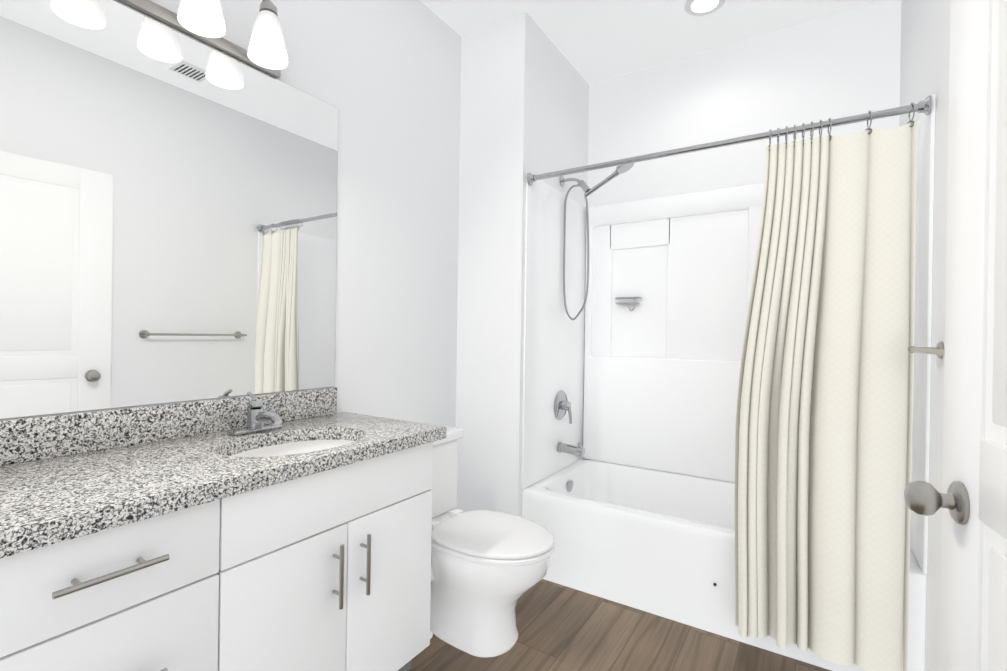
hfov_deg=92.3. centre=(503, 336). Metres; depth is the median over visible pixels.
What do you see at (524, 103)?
wall
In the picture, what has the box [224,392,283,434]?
faucet
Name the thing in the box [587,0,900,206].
wall
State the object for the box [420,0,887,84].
ceiling
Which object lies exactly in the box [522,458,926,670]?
tub
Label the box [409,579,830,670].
floor
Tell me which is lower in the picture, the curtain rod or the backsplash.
the backsplash
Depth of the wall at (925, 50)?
1.52 m
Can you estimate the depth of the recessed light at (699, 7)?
2.29 m
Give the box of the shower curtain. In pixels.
[735,121,916,670]
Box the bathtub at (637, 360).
[521,94,935,670]
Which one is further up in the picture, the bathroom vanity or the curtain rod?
the curtain rod
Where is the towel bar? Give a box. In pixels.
[908,341,944,358]
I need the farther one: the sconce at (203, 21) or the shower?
the shower
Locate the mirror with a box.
[0,0,337,418]
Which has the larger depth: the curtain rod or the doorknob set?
the curtain rod
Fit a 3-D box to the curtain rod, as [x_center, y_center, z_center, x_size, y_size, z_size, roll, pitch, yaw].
[0.758,-0.759,1.975,1.494,0.071,0.060,1,0,32]
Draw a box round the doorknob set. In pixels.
[904,481,969,523]
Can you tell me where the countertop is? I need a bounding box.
[0,411,446,550]
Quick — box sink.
[228,431,355,458]
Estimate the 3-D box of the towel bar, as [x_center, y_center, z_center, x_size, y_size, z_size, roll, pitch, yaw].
[1.117,0.038,1.215,0.078,0.052,0.632,1,0,32]
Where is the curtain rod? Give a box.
[526,95,931,184]
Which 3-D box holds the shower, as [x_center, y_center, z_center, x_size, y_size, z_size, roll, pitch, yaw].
[0.489,-0.134,2.602,0.409,1.578,0.164,1,0,32]
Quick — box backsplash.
[0,387,336,462]
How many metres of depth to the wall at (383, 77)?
2.13 m
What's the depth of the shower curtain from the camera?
1.66 m
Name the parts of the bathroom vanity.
drawer, drawer, handle, door, handle, handle, door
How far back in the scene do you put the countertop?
1.08 m
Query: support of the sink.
in the countertop
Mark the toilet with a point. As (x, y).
(489, 568)
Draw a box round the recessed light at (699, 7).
[684,0,724,15]
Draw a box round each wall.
[0,0,460,512]
[455,11,588,516]
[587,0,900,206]
[899,0,950,670]
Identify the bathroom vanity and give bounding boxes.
[0,435,445,670]
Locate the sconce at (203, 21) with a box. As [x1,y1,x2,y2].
[118,0,287,77]
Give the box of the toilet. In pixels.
[424,423,554,656]
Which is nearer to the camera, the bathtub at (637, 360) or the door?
the door
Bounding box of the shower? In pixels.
[554,163,633,456]
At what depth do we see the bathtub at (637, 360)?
2.59 m
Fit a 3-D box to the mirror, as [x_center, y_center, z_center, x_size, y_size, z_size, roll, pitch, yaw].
[-1.030,-0.352,1.306,0.005,1.085,1.394,1,0,32]
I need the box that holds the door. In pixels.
[939,0,1006,670]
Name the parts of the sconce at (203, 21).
lamp shade, lamp shade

